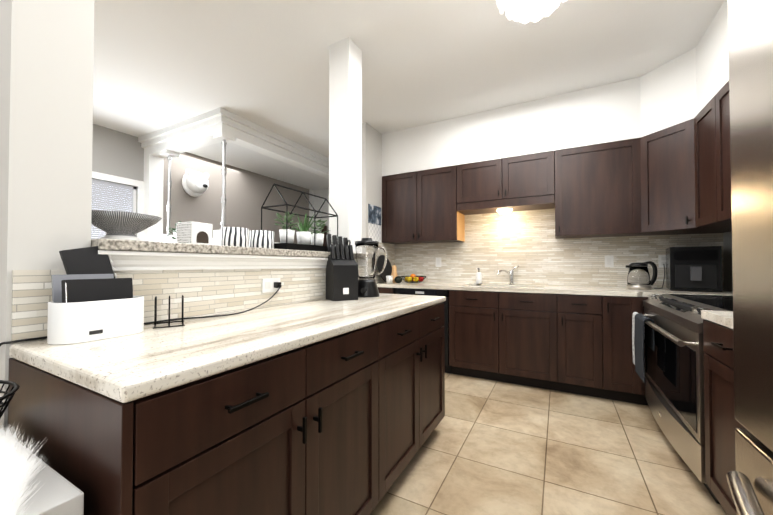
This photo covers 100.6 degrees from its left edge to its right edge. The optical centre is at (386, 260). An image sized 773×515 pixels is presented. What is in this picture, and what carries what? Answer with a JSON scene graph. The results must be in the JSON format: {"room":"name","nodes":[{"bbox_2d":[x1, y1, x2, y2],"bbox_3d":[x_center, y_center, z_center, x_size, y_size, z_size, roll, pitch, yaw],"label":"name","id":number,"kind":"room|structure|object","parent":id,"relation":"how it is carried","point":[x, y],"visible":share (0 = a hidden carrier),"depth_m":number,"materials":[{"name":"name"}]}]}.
{"room":"kitchen","nodes":[
{"label":"kitchen","id":0,"kind":"room"},
{"bbox_2d":[92,124,308,243],"bbox_3d":[-3.661,-0.205,3.231,0.100,2.750,8.700,0,-1,28],"label":"wall","id":1,"kind":"structure","parent":0,"point":[117,153],"depth_m":4.91,"materials":[{"name":"grey paint"}]},
{"bbox_2d":[92,171,144,240],"bbox_3d":[-3.328,-0.407,3.776,0.095,1.220,0.820,0,-1,28],"label":"window","id":2,"kind":"structure","parent":1,"relation":"in","point":[140,185],"depth_m":4.06,"materials":[{"name":"white"}]},
{"bbox_2d":[91,179,133,238],"bbox_3d":[-3.327,-0.407,3.776,0.014,1.051,0.590,0,-1,28],"label":"window blinds","id":3,"kind":"object","parent":2,"relation":"attached to","point":[119,195],"visible":0.25,"depth_m":3.82,"materials":[{"name":"grey"}]},
{"bbox_2d":[144,154,163,241],"bbox_3d":[-3.030,-0.081,4.162,0.130,2.530,0.170,0,-1,28],"label":"door frame","id":4,"kind":"structure","parent":1,"relation":"attached to","point":[153,181],"depth_m":4.12,"materials":[{"name":"white"}]},
{"bbox_2d":[182,169,208,196],"bbox_3d":[-2.672,-1.110,4.564,0.431,0.380,0.316,-1,-1,34],"label":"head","id":5,"kind":"structure","parent":1,"relation":"attached to","point":[195,183],"depth_m":4.49},
{"bbox_2d":[309,189,313,244],"bbox_3d":[-1.619,-0.149,6.902,0.030,2.750,0.100,0,-1,28],"label":"door frame","id":6,"kind":"structure","parent":1,"relation":"attached to","point":[311,197],"depth_m":6.89,"materials":[{"name":"white"}]},
{"bbox_2d":[146,299,322,324],"bbox_3d":[-0.632,0.564,1.761,0.176,1.168,1.610,0,-1,28],"label":"wall","id":7,"kind":"structure","parent":0,"point":[239,311],"depth_m":1.48,"materials":[{"name":"white"}]},
{"bbox_2d":[11,268,358,343],"bbox_3d":[-0.591,0.137,1.650,0.008,0.198,1.777,0,-1,28],"label":"wall tile","id":8,"kind":"structure","parent":7,"relation":"attached to","point":[205,292],"depth_m":1.28,"materials":[{"name":"tile"}]},
{"bbox_2d":[262,278,280,292],"bbox_3d":[-0.577,0.126,1.635,0.030,0.070,0.115,0,-1,28],"label":"outlet","id":9,"kind":"object","parent":8,"relation":"attached to","point":[270,284],"visible":0.98,"depth_m":1.63,"materials":[{"name":"white plastic"}]},
{"bbox_2d":[91,238,355,258],"bbox_3d":[-0.635,-0.039,1.811,0.332,0.035,1.680,0,-1,28],"label":"half wall cap","id":10,"kind":"object","parent":7,"relation":"on","point":[126,245],"visible":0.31,"depth_m":1.25,"materials":[{"name":"stone"}]},
{"bbox_2d":[91,210,161,240],"bbox_3d":[-0.979,-0.116,1.185,0.244,0.098,0.244,0,-1,28],"label":"pedestal bowl","id":11,"kind":"object","parent":10,"relation":"on","point":[120,225],"visible":0.85,"depth_m":1.13,"materials":[{"name":"grey ceramic"}]},
{"bbox_2d":[176,222,212,244],"bbox_3d":[-0.844,-0.114,1.413,0.101,0.100,0.100,0,-1,23],"label":"lantern","id":12,"kind":"object","parent":10,"relation":"on","point":[194,232],"visible":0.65,"depth_m":1.38,"materials":[{"name":"white ceramic"}]},
{"bbox_2d":[220,227,248,246],"bbox_3d":[-0.758,-0.111,1.606,0.128,0.100,0.128,0,-1,28],"label":"planter","id":13,"kind":"object","parent":10,"relation":"on","point":[234,236],"visible":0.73,"depth_m":1.55,"materials":[{"name":"white ceramic"}]},
{"bbox_2d":[249,230,273,248],"bbox_3d":[-0.680,-0.109,1.751,0.128,0.100,0.128,0,-1,28],"label":"planter","id":14,"kind":"object","parent":10,"relation":"on","point":[261,238],"visible":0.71,"depth_m":1.70,"materials":[{"name":"white ceramic"}]},
{"bbox_2d":[261,183,337,251],"bbox_3d":[-0.528,-0.244,2.017,0.210,0.380,0.470,0,-1,28],"label":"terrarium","id":15,"kind":"object","parent":10,"relation":"on","point":[293,246],"visible":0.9,"depth_m":1.90,"materials":[{"name":"black metal"}]},
{"bbox_2d":[274,212,297,242],"bbox_3d":[-0.583,-0.189,1.905,0.125,0.188,0.163,0,-1,28],"label":"plant pot","id":16,"kind":"object","parent":15,"relation":"in","point":[290,234],"visible":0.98,"depth_m":1.87,"materials":[{"name":"white ceramic"}]},
{"bbox_2d":[293,213,315,244],"bbox_3d":[-0.524,-0.200,2.027,0.155,0.213,0.100,0,-1,28],"label":"plant pot","id":17,"kind":"object","parent":15,"relation":"in","point":[303,235],"visible":0.96,"depth_m":2.00,"materials":[{"name":"white ceramic"}]},
{"bbox_2d":[308,219,327,245],"bbox_3d":[-0.469,-0.182,2.128,0.166,0.181,0.142,0,-1,28],"label":"plant pot","id":18,"kind":"object","parent":15,"relation":"in","point":[319,238],"visible":0.9,"depth_m":2.11,"materials":[{"name":"white ceramic"}]},
{"bbox_2d":[329,37,361,252],"bbox_3d":[-0.305,-0.821,2.395,0.177,1.544,0.170,0,-1,28],"label":"column","id":19,"kind":"structure","parent":10,"relation":"on","point":[345,128],"depth_m":2.33,"materials":[{"name":"white paint"}]},
{"bbox_2d":[98,250,356,270],"bbox_3d":[-0.530,0.011,1.714,0.040,0.064,1.611,0,-1,28],"label":"crown molding","id":20,"kind":"structure","parent":7,"relation":"attached to","point":[129,260],"depth_m":1.30,"materials":[{"name":"white wood"}]},
{"bbox_2d":[212,238,276,244],"bbox_3d":[-1.054,0.490,4.824,0.160,1.410,3.210,0,-1,28],"label":"wall","id":21,"kind":"structure","parent":0,"point":[215,241],"depth_m":3.44,"materials":[{"name":"white"}]},
{"bbox_2d":[159,155,174,241],"bbox_3d":[-2.708,-0.768,4.000,0.140,1.078,0.140,0,-1,28],"label":"pole","id":22,"kind":"object","parent":21,"relation":"on","point":[164,237],"visible":0.88,"depth_m":3.98,"materials":[{"name":"white"}]},
{"bbox_2d":[167,221,180,240],"bbox_3d":[-2.451,-0.352,3.861,0.285,0.242,0.313,0,-1,28],"label":"pot","id":23,"kind":"object","parent":21,"relation":"on","point":[174,231],"visible":0.25,"depth_m":3.77,"materials":[{"name":"white ceramic"}]},
{"bbox_2d":[213,140,226,237],"bbox_3d":[-1.774,-0.776,3.499,0.140,1.078,0.140,0,-1,28],"label":"pole","id":24,"kind":"object","parent":21,"relation":"on","point":[216,233],"visible":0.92,"depth_m":3.49,"materials":[{"name":"white"}]},
{"bbox_2d":[313,188,328,233],"bbox_3d":[-0.413,-0.157,6.369,2.660,2.750,0.100,0,-1,28],"label":"wall","id":25,"kind":"structure","parent":0,"point":[318,201],"depth_m":6.85,"materials":[{"name":"white paint"}]},
{"bbox_2d":[362,122,381,242],"bbox_3d":[-0.118,-0.194,3.976,0.120,2.750,0.720,0,-1,28],"label":"wall","id":26,"kind":"structure","parent":0,"point":[371,165],"depth_m":3.74,"materials":[{"name":"white paint"}]},
{"bbox_2d":[368,204,380,242],"bbox_3d":[-0.137,-0.429,3.811,0.003,0.445,0.295,0,-1,28],"label":"wall calendar","id":27,"kind":"object","parent":26,"relation":"attached to","point":[374,218],"visible":0.89,"depth_m":3.80,"materials":[{"name":"white paper"}]},
{"bbox_2d":[374,242,394,282],"bbox_3d":[-0.060,0.026,3.947,0.008,0.490,0.710,0,-1,28],"label":"wall tile","id":28,"kind":"structure","parent":26,"relation":"attached to","point":[390,249],"depth_m":4.05,"materials":[{"name":"tile"}]},
{"bbox_2d":[93,0,724,189],"bbox_3d":[-2.639,-1.614,2.989,10.450,0.060,9.200,0,-1,28],"label":"ceiling","id":29,"kind":"structure","parent":0,"point":[159,64],"depth_m":2.52,"materials":[{"name":"white paint"}]},
{"bbox_2d":[138,107,328,178],"bbox_3d":[-1.661,-1.421,5.139,1.640,0.260,3.280,0,-1,28],"label":"crown molding","id":30,"kind":"structure","parent":29,"relation":"attached to","point":[214,126],"depth_m":3.81,"materials":[{"name":"white"}]},
{"bbox_2d":[497,0,566,23],"bbox_3d":[0.730,-1.410,1.577,0.420,0.389,0.410,0,-1,28],"label":"ceiling lamp","id":31,"kind":"object","parent":29,"relation":"hanging from","point":[524,11],"visible":1,"depth_m":1.61,"materials":[{"name":"white plastic"}]},
{"bbox_2d":[382,0,728,175],"bbox_3d":[0.807,-1.332,2.238,3.170,0.526,2.940,0,-1,28],"label":"soffit","id":32,"kind":"structure","parent":29,"relation":"attached to","point":[688,85],"depth_m":2.99,"materials":[{"name":"white paint"}]},
{"bbox_2d":[370,373,726,514],"bbox_3d":[-2.639,1.196,2.946,10.450,0.060,9.200,0,-1,28],"label":"floor","id":33,"kind":"structure","parent":0,"point":[490,447],"depth_m":1.83,"materials":[{"name":"tile"}]},
{"bbox_2d":[0,429,83,514],"bbox_3d":[-0.928,0.767,0.428,0.570,0.721,0.608,0,-1,28],"label":"sideboard","id":34,"kind":"object","parent":33,"relation":"on","point":[56,493],"visible":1,"depth_m":0.56,"materials":[{"name":"white laminate"}]},
{"bbox_2d":[0,424,46,514],"bbox_3d":[-0.786,0.400,0.483,0.537,0.012,0.335,0,-1,28],"label":"sheepskin throw","id":35,"kind":"object","parent":34,"relation":"on","point":[16,474],"visible":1,"depth_m":0.56,"materials":[{"name":"white fur"}]},
{"bbox_2d":[0,380,19,418],"bbox_3d":[-0.898,0.334,0.607,0.268,0.122,0.268,0,-1,28],"label":"basket","id":36,"kind":"object","parent":35,"relation":"on","point":[10,394],"visible":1,"depth_m":0.69,"materials":[{"name":"black metal"}]},
{"bbox_2d":[0,0,93,431],"bbox_3d":[-1.070,-0.239,0.992,0.210,2.750,0.175,0,-1,28],"label":"wall","id":37,"kind":"structure","parent":33,"relation":"on","point":[46,85],"depth_m":0.92,"materials":[{"name":"white paint"}]},
{"bbox_2d":[8,319,391,514],"bbox_3d":[-0.509,0.702,1.141,0.618,0.872,0.983,0,-1,28],"label":"base cabinet","id":38,"kind":"object","parent":33,"relation":"on","point":[347,423],"depth_m":0.80,"materials":[{"name":"brown wood"}]},
{"bbox_2d":[378,287,392,293],"bbox_3d":[0.087,0.744,3.895,0.301,0.872,0.620,0,-1,28],"label":"base cabinet","id":39,"kind":"object","parent":33,"relation":"on","point":[385,290],"depth_m":3.60,"materials":[{"name":"brown wood"}]},
{"bbox_2d":[376,282,732,296],"bbox_3d":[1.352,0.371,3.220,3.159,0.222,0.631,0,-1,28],"label":"countertop","id":40,"kind":"structure","parent":39,"relation":"on","point":[578,290],"depth_m":2.93,"materials":[{"name":"stone"}]},
{"bbox_2d":[377,255,391,281],"bbox_3d":[-0.015,0.099,3.893,0.101,0.335,0.344,0,-1,28],"label":"tray","id":41,"kind":"object","parent":40,"relation":"on","point":[387,271],"visible":0.67,"depth_m":3.86,"materials":[{"name":"black"}]},
{"bbox_2d":[386,276,392,283],"bbox_3d":[0.034,0.222,3.757,0.080,0.090,0.080,0,-1,28],"label":"patterned mug","id":42,"kind":"object","parent":40,"relation":"on","point":[389,279],"visible":1,"depth_m":3.73,"materials":[{"name":"white ceramic"}]},
{"bbox_2d":[391,264,397,282],"bbox_3d":[0.094,0.154,3.880,0.100,0.229,0.100,0,-1,28],"label":"butternut squash","id":43,"kind":"object","parent":40,"relation":"on","point":[394,271],"visible":0.75,"depth_m":3.85,"materials":[{"name":"brown food"}]},
{"bbox_2d":[394,276,401,282],"bbox_3d":[0.140,0.226,3.785,0.093,0.084,0.090,0,-1,28],"label":"squash","id":44,"kind":"object","parent":40,"relation":"on","point":[397,279],"visible":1,"depth_m":3.75,"materials":[{"name":"green food"}]},
{"bbox_2d":[400,274,426,282],"bbox_3d":[0.321,0.214,3.848,0.317,0.108,0.317,0,-1,28],"label":"fruit basket","id":45,"kind":"object","parent":40,"relation":"on","point":[413,278],"visible":0.98,"depth_m":3.78,"materials":[{"name":"yellow food"}]},
{"bbox_2d":[476,268,481,283],"bbox_3d":[1.046,0.176,3.634,0.066,0.178,0.068,0,-1,28],"label":"soap dispenser","id":46,"kind":"object","parent":40,"relation":"on","point":[478,277],"visible":1,"depth_m":3.61,"materials":[{"name":"white plastic"}]},
{"bbox_2d":[497,265,518,284],"bbox_3d":[1.313,0.157,3.464,0.205,0.211,0.221,0,-1,28],"label":"faucet","id":47,"kind":"object","parent":40,"relation":"on","point":[511,274],"visible":0.96,"depth_m":3.50,"materials":[{"name":"silver metal"}]},
{"bbox_2d":[626,261,656,289],"bbox_3d":[2.257,0.130,2.842,0.236,0.246,0.176,0,-1,10],"label":"kettle","id":48,"kind":"object","parent":40,"relation":"on","point":[638,276],"visible":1,"depth_m":2.80,"materials":[{"name":"clear glass"}]},
{"bbox_2d":[654,264,664,288],"bbox_3d":[2.462,0.142,2.898,0.106,0.226,0.150,0,-1,28],"label":"cord","id":49,"kind":"object","parent":40,"relation":"on","point":[663,280],"visible":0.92,"depth_m":2.91,"materials":[{"name":"black plastic"}]},
{"bbox_2d":[666,246,721,291],"bbox_3d":[2.545,0.067,2.672,0.300,0.352,0.375,-1,-1,36],"label":"microwave","id":50,"kind":"object","parent":40,"relation":"on","point":[694,268],"visible":1,"depth_m":2.56,"materials":[{"name":"black metal"}]},
{"bbox_2d":[392,303,444,484],"bbox_3d":[-0.105,0.714,1.893,0.618,0.872,0.965,0,-1,28],"label":"base cabinet","id":51,"kind":"object","parent":33,"relation":"on","point":[418,337],"depth_m":1.73,"materials":[{"name":"brown wood"}]},
{"bbox_2d":[9,293,445,402],"bbox_3d":[-0.300,0.252,1.526,0.618,0.036,1.849,0,-1,28],"label":"countertop","id":52,"kind":"structure","parent":51,"relation":"on","point":[148,360],"depth_m":0.85,"materials":[{"name":"stone"}]},
{"bbox_2d":[47,246,143,344],"bbox_3d":[-0.858,0.087,0.958,0.135,0.274,0.218,0,-1,28],"label":"caddy","id":53,"kind":"object","parent":52,"relation":"on","point":[93,298],"visible":1,"depth_m":0.93,"materials":[{"name":"white plastic"}]},
{"bbox_2d":[0,284,281,346],"bbox_3d":[-0.788,0.395,1.238,0.098,0.555,0.946,-1,-1,36],"label":"cord","id":54,"kind":"object","parent":52,"relation":"on","point":[21,340],"visible":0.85,"depth_m":1.24,"materials":[{"name":"black plastic"}]},
{"bbox_2d":[153,295,184,328],"bbox_3d":[-0.763,0.176,1.128,0.090,0.099,0.110,1,-1,-34],"label":"wire rack","id":55,"kind":"object","parent":52,"relation":"on","point":[155,317],"visible":0.96,"depth_m":1.12,"materials":[{"name":"black metal"}]},
{"bbox_2d":[326,234,357,300],"bbox_3d":[-0.286,0.035,2.009,0.156,0.411,0.194,0,-1,-27],"label":"knife block","id":56,"kind":"object","parent":52,"relation":"on","point":[342,275],"visible":0.98,"depth_m":1.94,"materials":[{"name":"black plastic"}]},
{"bbox_2d":[355,238,386,296],"bbox_3d":[-0.113,0.046,2.187,0.222,0.395,0.183,0,-1,8],"label":"blender","id":57,"kind":"object","parent":52,"relation":"on","point":[366,249],"visible":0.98,"depth_m":2.13,"materials":[{"name":"clear glass"}]},
{"bbox_2d":[393,288,450,372],"bbox_3d":[0.495,0.743,3.669,0.625,0.868,0.616,0,-1,28],"label":"dishwasher","id":58,"kind":"object","parent":33,"relation":"on","point":[428,292],"visible":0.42,"depth_m":3.30,"materials":[{"name":"black"}]},
{"bbox_2d":[449,303,545,388],"bbox_3d":[1.205,0.841,3.294,0.966,0.660,0.620,0,-1,28],"label":"base cabinet","id":59,"kind":"object","parent":33,"relation":"on","point":[490,341],"depth_m":3.03,"materials":[{"name":"brown wood"}]},
{"bbox_2d":[546,293,613,399],"bbox_3d":[1.773,0.730,2.991,0.462,0.872,0.620,0,-1,28],"label":"base cabinet","id":60,"kind":"object","parent":33,"relation":"on","point":[575,344],"depth_m":2.72,"materials":[{"name":"brown wood"}]},
{"bbox_2d":[614,296,645,404],"bbox_3d":[2.007,0.729,2.865,0.317,0.872,0.620,0,-1,28],"label":"base cabinet","id":61,"kind":"object","parent":33,"relation":"on","point":[629,387],"depth_m":2.58,"materials":[{"name":"brown wood"}]},
{"bbox_2d":[642,297,648,405],"bbox_3d":[2.420,0.725,2.644,0.736,0.872,0.620,0,-1,28],"label":"base cabinet","id":62,"kind":"object","parent":33,"relation":"on","point":[643,298],"depth_m":2.53,"materials":[{"name":"brown wood"}]},
{"bbox_2d":[632,293,732,504],"bbox_3d":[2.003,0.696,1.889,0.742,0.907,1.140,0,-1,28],"label":"stove","id":63,"kind":"object","parent":33,"relation":"on","point":[667,333],"visible":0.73,"depth_m":1.84,"materials":[{"name":"silver metal"}]},
{"bbox_2d":[634,313,654,382],"bbox_3d":[1.821,0.609,2.271,0.062,0.434,0.280,0,-1,28],"label":"towel","id":64,"kind":"object","parent":63,"relation":"hanging from","point":[643,333],"depth_m":2.26,"materials":[{"name":"grey fabric"}]},
{"bbox_2d":[703,320,745,514],"bbox_3d":[1.528,0.699,0.924,0.679,0.872,1.000,0,-1,28],"label":"base cabinet","id":65,"kind":"object","parent":33,"relation":"on","point":[722,423],"visible":0.48,"depth_m":1.37,"materials":[{"name":"brown wood"}]},
{"bbox_2d":[701,310,732,328],"bbox_3d":[1.541,0.243,0.925,0.654,0.036,1.000,0,-1,28],"label":"countertop","id":66,"kind":"structure","parent":65,"relation":"on","point":[724,318],"depth_m":1.38,"materials":[{"name":"stone"}]},
{"bbox_2d":[726,0,772,514],"bbox_3d":[0.924,0.233,0.148,0.972,1.780,0.910,0,-1,28],"label":"fridge","id":67,"kind":"object","parent":33,"relation":"on","point":[750,36],"visible":1,"depth_m":0.65,"materials":[{"name":"grey metal"}]},
{"bbox_2d":[723,231,732,290],"bbox_3d":[1.288,-0.260,-0.363,0.120,2.750,7.040,0,-1,28],"label":"wall","id":68,"kind":"structure","parent":0,"point":[727,256],"depth_m":2.69,"materials":[{"name":"white"}]},
{"bbox_2d":[686,93,731,228],"bbox_3d":[2.343,-0.657,2.155,0.387,0.822,0.484,0,-1,28],"label":"upper cabinet","id":69,"kind":"object","parent":68,"relation":"attached to","point":[702,130],"depth_m":2.26,"materials":[{"name":"brown wood"}]},
{"bbox_2d":[718,81,731,224],"bbox_3d":[2.201,-0.662,1.847,0.346,0.822,0.435,0,-1,28],"label":"upper cabinet","id":70,"kind":"object","parent":68,"relation":"attached to","point":[724,161],"depth_m":1.98,"materials":[{"name":"brown wood"}]},
{"bbox_3d":[1.525,-0.200,3.560,3.410,2.750,0.100,0,-1,28],"label":"wall","id":71,"kind":"structure","parent":0,"visible":0},
{"bbox_2d":[382,165,469,243],"bbox_3d":[0.463,-0.631,3.879,0.998,0.822,0.347,0,-1,28],"label":"upper cabinet","id":72,"kind":"object","parent":71,"relation":"attached to","point":[424,206],"depth_m":3.71,"materials":[{"name":"brown wood"}]},
{"bbox_2d":[462,152,545,208],"bbox_3d":[1.269,-0.838,3.450,0.953,0.422,0.347,0,-1,28],"label":"upper cabinet","id":73,"kind":"object","parent":71,"relation":"attached to","point":[517,180],"depth_m":3.28,"materials":[{"name":"brown wood"}]},
{"bbox_2d":[496,208,512,213],"bbox_3d":[1.252,-0.520,3.405,0.170,0.053,0.170,0,-1,28],"label":"light","id":74,"kind":"object","parent":73,"relation":"attached to","point":[504,210],"visible":0.98,"depth_m":3.36,"materials":[{"name":"white glass"}]},
{"bbox_2d":[395,208,723,289],"bbox_3d":[1.503,-0.181,3.510,3.162,0.890,0.008,0,-1,28],"label":"wall tile","id":75,"kind":"structure","parent":71,"relation":"attached to","point":[529,244],"depth_m":3.46,"materials":[{"name":"tile"}]},
{"bbox_2d":[436,258,440,266],"bbox_3d":[0.642,0.021,3.961,0.072,0.116,0.006,0,-1,28],"label":"switch plate","id":76,"kind":"object","parent":75,"relation":"attached to","point":[438,262],"visible":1,"depth_m":3.96,"materials":[{"name":"white plastic"}]},
{"bbox_2d":[605,255,613,266],"bbox_3d":[2.176,0.009,3.138,0.072,0.116,0.006,0,-1,28],"label":"switch plate","id":77,"kind":"object","parent":75,"relation":"attached to","point":[609,260],"visible":1,"depth_m":3.13,"materials":[{"name":"white plastic"}]},
{"bbox_2d":[658,255,665,266],"bbox_3d":[2.541,0.006,2.943,0.072,0.116,0.006,0,-1,28],"label":"electrical outlet plate","id":78,"kind":"object","parent":75,"relation":"attached to","point":[661,260],"visible":0.64,"depth_m":2.95,"materials":[{"name":"white plastic"}]},
{"bbox_2d":[546,139,649,238],"bbox_3d":[1.965,-0.644,3.051,0.770,0.822,0.386,0,-1,28],"label":"upper cabinet","id":79,"kind":"object","parent":71,"relation":"attached to","point":[588,187],"depth_m":2.94,"materials":[{"name":"brown wood"}]},
{"bbox_2d":[630,121,731,234],"bbox_3d":[2.438,-0.650,2.636,0.674,0.822,0.672,0,-1,28],"label":"upper cabinet","id":80,"kind":"object","parent":71,"relation":"attached to","point":[674,180],"depth_m":2.62,"materials":[{"name":"brown wood"}]},
{"label":"outside","id":81,"kind":"structure","parent":0,"visible":0},
{"bbox_2d":[91,183,131,237],"bbox_3d":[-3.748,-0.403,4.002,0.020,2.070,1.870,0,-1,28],"label":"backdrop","id":82,"kind":"structure","parent":81,"point":[110,206],"depth_m":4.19,"materials":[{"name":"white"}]}
]}

